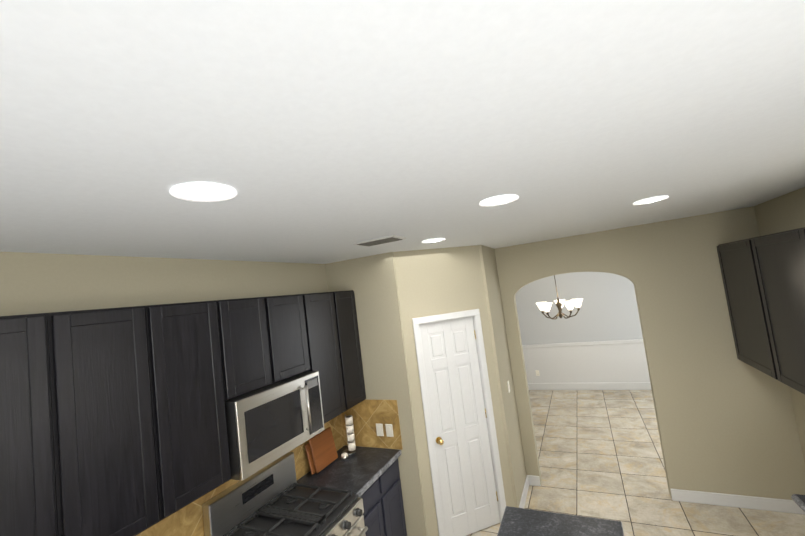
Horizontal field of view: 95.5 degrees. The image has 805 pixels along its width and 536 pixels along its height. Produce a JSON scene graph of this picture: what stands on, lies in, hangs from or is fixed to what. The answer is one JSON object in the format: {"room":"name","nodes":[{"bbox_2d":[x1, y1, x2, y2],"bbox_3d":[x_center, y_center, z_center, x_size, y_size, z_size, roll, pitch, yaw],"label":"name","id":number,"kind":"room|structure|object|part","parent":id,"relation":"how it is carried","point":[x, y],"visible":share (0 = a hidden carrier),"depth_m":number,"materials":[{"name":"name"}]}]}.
{"room":"kitchen","nodes":[
{"label":"kitchen","id":0,"kind":"room"},
{"bbox_2d":[0,252,344,479],"bbox_3d":[-1.034,1.317,3.008,0.120,2.750,4.570,-9,-5,25],"label":"wall","id":1,"kind":"structure","parent":0,"point":[33,283],"depth_m":2.13,"materials":[{"name":"paint"}]},
{"bbox_2d":[0,313,57,535],"bbox_3d":[-1.692,0.736,1.283,0.327,1.072,0.614,-9,-5,25],"label":"upper cabinet","id":2,"kind":"object","parent":1,"relation":"attached to","point":[27,492],"visible":1,"depth_m":1.42,"materials":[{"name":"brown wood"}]},
{"bbox_2d":[47,306,159,535],"bbox_3d":[-1.476,0.743,1.735,0.327,1.072,0.384,-9,-5,25],"label":"upper cabinet","id":3,"kind":"object","parent":1,"relation":"attached to","point":[104,454],"visible":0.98,"depth_m":1.64,"materials":[{"name":"brown wood"}]},
{"bbox_2d":[145,300,230,520],"bbox_3d":[-1.305,0.748,2.094,0.327,1.072,0.409,-9,-5,25],"label":"upper cabinet","id":4,"kind":"object","parent":1,"relation":"attached to","point":[192,461],"visible":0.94,"depth_m":1.99,"materials":[{"name":"brown wood"}]},
{"bbox_2d":[136,414,344,535],"bbox_3d":[-1.267,1.526,2.291,0.008,0.450,3.071,-9,-5,25],"label":"backsplash","id":5,"kind":"structure","parent":1,"relation":"attached to","point":[187,520],"depth_m":2.28,"materials":[{"name":"tile"}]},
{"bbox_2d":[216,294,309,401],"bbox_3d":[-1.075,0.531,2.649,0.327,0.618,0.779,-9,-5,25],"label":"upper cabinet","id":6,"kind":"object","parent":1,"relation":"attached to","point":[263,341],"visible":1,"depth_m":2.50,"materials":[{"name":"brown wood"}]},
{"bbox_2d":[225,371,324,480],"bbox_3d":[-0.955,1.055,2.583,0.447,0.458,0.775,-9,-5,25],"label":"over-the-range microwave","id":7,"kind":"object","parent":6,"relation":"attached to","point":[267,425],"visible":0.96,"depth_m":2.39,"materials":[{"name":"metal"}]},
{"bbox_2d":[302,290,365,423],"bbox_3d":[-0.717,0.767,3.325,0.327,1.072,0.752,-9,-5,25],"label":"upper cabinet","id":8,"kind":"object","parent":1,"relation":"attached to","point":[333,343],"visible":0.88,"depth_m":3.22,"materials":[{"name":"brown wood"}]},
{"bbox_2d":[325,252,427,535],"bbox_3d":[-0.263,1.264,3.577,0.790,2.750,0.100,-9,-5,25],"label":"wall","id":9,"kind":"structure","parent":0,"point":[370,282],"depth_m":3.48,"materials":[{"name":"paint"}]},
{"bbox_2d":[342,400,402,449],"bbox_3d":[-0.314,1.501,3.534,0.643,0.450,0.008,-9,-5,25],"label":"backsplash","id":10,"kind":"structure","parent":9,"relation":"attached to","point":[368,415],"depth_m":3.51,"materials":[{"name":"tile"}]},
{"bbox_2d":[376,424,383,435],"bbox_3d":[-0.217,1.539,3.475,0.072,0.115,0.011,-9,-5,25],"label":"light switch","id":11,"kind":"object","parent":10,"relation":"attached to","point":[379,428],"visible":1,"depth_m":3.47,"materials":[{"name":"beige plastic"}]},
{"bbox_2d":[385,424,393,436],"bbox_3d":[-0.123,1.524,3.431,0.072,0.115,0.011,-9,-5,25],"label":"light switch","id":12,"kind":"object","parent":10,"relation":"attached to","point":[389,430],"visible":1,"depth_m":3.42,"materials":[{"name":"beige plastic"}]},
{"bbox_2d":[0,0,804,263],"bbox_3d":[1.354,-0.490,2.022,7.100,0.100,12.200,-9,-5,25],"label":"ceiling","id":13,"kind":"structure","parent":0,"point":[320,131],"depth_m":0.89,"materials":[{"name":"paint"}]},
{"bbox_2d":[170,183,236,201],"bbox_3d":[-0.654,-0.247,1.209,0.196,0.009,0.196,-9,-5,25],"label":"recessed light","id":14,"kind":"object","parent":13,"relation":"in","point":[205,192],"visible":0.96,"depth_m":1.20,"materials":[{"name":"white"}]},
{"bbox_2d":[353,235,405,245],"bbox_3d":[-0.166,-0.195,2.677,0.340,0.016,0.200,-9,-5,25],"label":"ceiling vent","id":15,"kind":"object","parent":13,"relation":"in","point":[383,240],"visible":1,"depth_m":2.63,"materials":[{"name":"white metal"}]},
{"bbox_2d":[422,238,444,242],"bbox_3d":[0.257,-0.225,3.021,0.196,0.009,0.196,-9,-5,25],"label":"recessed light","id":16,"kind":"object","parent":13,"relation":"in","point":[433,240],"visible":1,"depth_m":2.99,"materials":[{"name":"white"}]},
{"bbox_2d":[479,195,518,205],"bbox_3d":[0.488,-0.340,1.856,0.196,0.009,0.196,-9,-5,25],"label":"recessed light","id":17,"kind":"object","parent":13,"relation":"in","point":[498,200],"visible":1,"depth_m":1.84,"materials":[{"name":"white"}]},
{"bbox_2d":[536,275,582,319],"bbox_3d":[2.450,0.260,5.838,0.708,1.089,0.680,-9,-5,25],"label":"chandelier","id":18,"kind":"object","parent":13,"relation":"hanging from","point":[546,306],"visible":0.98,"depth_m":5.73,"materials":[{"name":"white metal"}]},
{"bbox_2d":[633,196,667,204],"bbox_3d":[1.621,-0.439,2.390,0.196,0.009,0.196,-9,-5,25],"label":"recessed light","id":19,"kind":"object","parent":13,"relation":"in","point":[651,200],"visible":1,"depth_m":2.38,"materials":[{"name":"white"}]},
{"bbox_2d":[394,245,514,535],"bbox_3d":[0.501,1.172,3.600,1.018,2.750,0.110,-6,-4,-20],"label":"wall","id":20,"kind":"structure","parent":0,"point":[437,281],"depth_m":3.60,"materials":[{"name":"paint"}]},
{"bbox_2d":[412,309,505,535],"bbox_3d":[0.551,1.490,3.550,0.730,2.100,0.086,-6,-4,-20],"label":"door frame","id":21,"kind":"structure","parent":20,"relation":"attached to","point":[489,414],"depth_m":3.57,"materials":[{"name":"white paint"}]},
{"bbox_2d":[419,316,499,535],"bbox_3d":[0.559,1.514,3.532,0.602,2.024,0.110,-6,-4,-20],"label":"pantry door","id":22,"kind":"structure","parent":20,"relation":"in","point":[463,451],"depth_m":3.55,"materials":[{"name":"white paint"}]},
{"bbox_3d":[0.355,1.627,3.428,0.064,0.064,0.074,-6,-4,-20],"label":"pantry door knob","id":23,"kind":"part","parent":22,"relation":"part of","materials":[{"name":"gold metal"}]},
{"bbox_2d":[478,245,526,507],"bbox_3d":[1.087,1.131,4.025,0.100,2.750,0.690,-9,-5,25],"label":"wall","id":24,"kind":"structure","parent":0,"point":[512,433],"depth_m":3.89,"materials":[{"name":"paint"}]},
{"bbox_2d":[515,272,642,344],"bbox_3d":[4.080,1.002,7.258,7.100,2.750,0.120,-9,-5,25],"label":"wall","id":25,"kind":"structure","parent":0,"point":[608,310],"depth_m":7.41,"materials":[{"name":"paint"}]},
{"bbox_2d":[522,339,651,389],"bbox_3d":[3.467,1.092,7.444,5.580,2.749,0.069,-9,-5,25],"label":"wainscoting","id":26,"kind":"structure","parent":25,"relation":"attached to","point":[611,365],"depth_m":7.33,"materials":[{"name":"white paint"}]},
{"bbox_2d":[466,390,804,535],"bbox_3d":[1.702,2.331,1.812,7.100,0.100,12.200,-9,-5,25],"label":"floor","id":27,"kind":"structure","parent":0,"point":[600,455],"depth_m":4.20,"materials":[{"name":"tile"}]},
{"bbox_2d":[202,452,367,535],"bbox_3d":[-0.694,2.023,2.437,0.744,1.185,0.756,-9,-5,25],"label":"gas range","id":28,"kind":"object","parent":27,"relation":"on","point":[274,498],"visible":1,"depth_m":2.51,"materials":[{"name":"metal"}]},
{"bbox_2d":[359,458,406,535],"bbox_3d":[-0.416,2.200,3.151,0.607,0.872,0.767,-9,-5,25],"label":"base cabinet","id":29,"kind":"object","parent":27,"relation":"on","point":[383,514],"visible":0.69,"depth_m":3.09,"materials":[{"name":"paint"}]},
{"bbox_2d":[297,445,401,496],"bbox_3d":[-0.459,1.742,3.178,0.634,0.043,0.767,-9,-5,25],"label":"countertop","id":30,"kind":"structure","parent":29,"relation":"on","point":[360,471],"depth_m":3.09,"materials":[{"name":"stone"}]},
{"bbox_2d":[305,427,337,474],"bbox_3d":[-0.715,1.609,3.239,0.091,0.277,0.330,-9,-5,25],"label":"cutting board","id":31,"kind":"object","parent":30,"relation":"on","point":[320,449],"visible":0.98,"depth_m":3.20,"materials":[{"name":"brown wood"}]},
{"bbox_2d":[341,452,347,460],"bbox_3d":[-0.527,1.712,3.330,0.064,0.054,0.064,-9,-5,25],"label":"timer","id":32,"kind":"object","parent":30,"relation":"on","point":[344,456],"visible":1,"depth_m":3.31,"materials":[{"name":"silver metal"}]},
{"bbox_2d":[342,415,355,454],"bbox_3d":[-0.518,1.571,3.472,0.146,0.350,0.128,-9,-5,25],"label":"mug tree","id":33,"kind":"object","parent":30,"relation":"on","point":[351,450],"visible":0.98,"depth_m":3.42,"materials":[{"name":"ceramic"}]},
{"bbox_3d":[0.722,1.946,1.616,0.585,0.872,1.234,-9,-5,25],"label":"cabinet","id":34,"kind":"object","parent":27,"relation":"on","visible":0},
{"bbox_2d":[497,506,623,535],"bbox_3d":[0.675,1.487,1.623,0.647,0.043,1.290,-9,-5,25],"label":"countertop","id":35,"kind":"structure","parent":34,"relation":"on","point":[515,521],"depth_m":2.10,"materials":[{"name":"stone"}]},
{"bbox_3d":[2.181,1.725,1.058,0.581,0.872,1.905,-9,-5,25],"label":"cabinet","id":36,"kind":"object","parent":27,"relation":"on","visible":0},
{"bbox_2d":[791,494,804,511],"bbox_3d":[2.102,1.272,1.091,0.622,0.043,1.986,-9,-5,25],"label":"countertop","id":37,"kind":"structure","parent":36,"relation":"on","point":[798,500],"depth_m":2.07,"materials":[{"name":"stone"}]},
{"bbox_2d":[495,206,804,499],"bbox_3d":[2.389,0.957,3.844,2.610,2.750,0.120,-9,-5,25],"label":"wall","id":38,"kind":"structure","parent":0,"point":[726,420],"depth_m":3.58,"materials":[{"name":"paint"}]},
{"bbox_2d":[519,475,804,513],"bbox_3d":[2.371,2.261,3.410,2.397,0.110,0.639,-9,-5,25],"label":"baseboard","id":39,"kind":"structure","parent":38,"relation":"attached to","point":[762,503],"depth_m":3.43,"materials":[{"name":"white paint"}]},
{"bbox_2d":[754,187,804,462],"bbox_3d":[1.766,0.725,-0.316,0.120,2.750,8.170,-9,-5,25],"label":"wall","id":40,"kind":"structure","parent":0,"point":[785,212],"depth_m":3.07,"materials":[{"name":"paint"}]},
{"bbox_2d":[717,238,780,381],"bbox_3d":[3.026,0.292,3.011,0.326,1.090,0.833,-9,-5,25],"label":"upper cabinet","id":41,"kind":"object","parent":40,"relation":"attached to","point":[753,341],"depth_m":3.04,"materials":[{"name":"brown wood"}]},
{"bbox_2d":[753,227,804,394],"bbox_3d":[2.730,0.283,2.392,0.326,1.090,0.827,-9,-5,25],"label":"upper cabinet","id":42,"kind":"object","parent":40,"relation":"attached to","point":[763,277],"depth_m":2.47,"materials":[{"name":"brown wood"}]}
]}

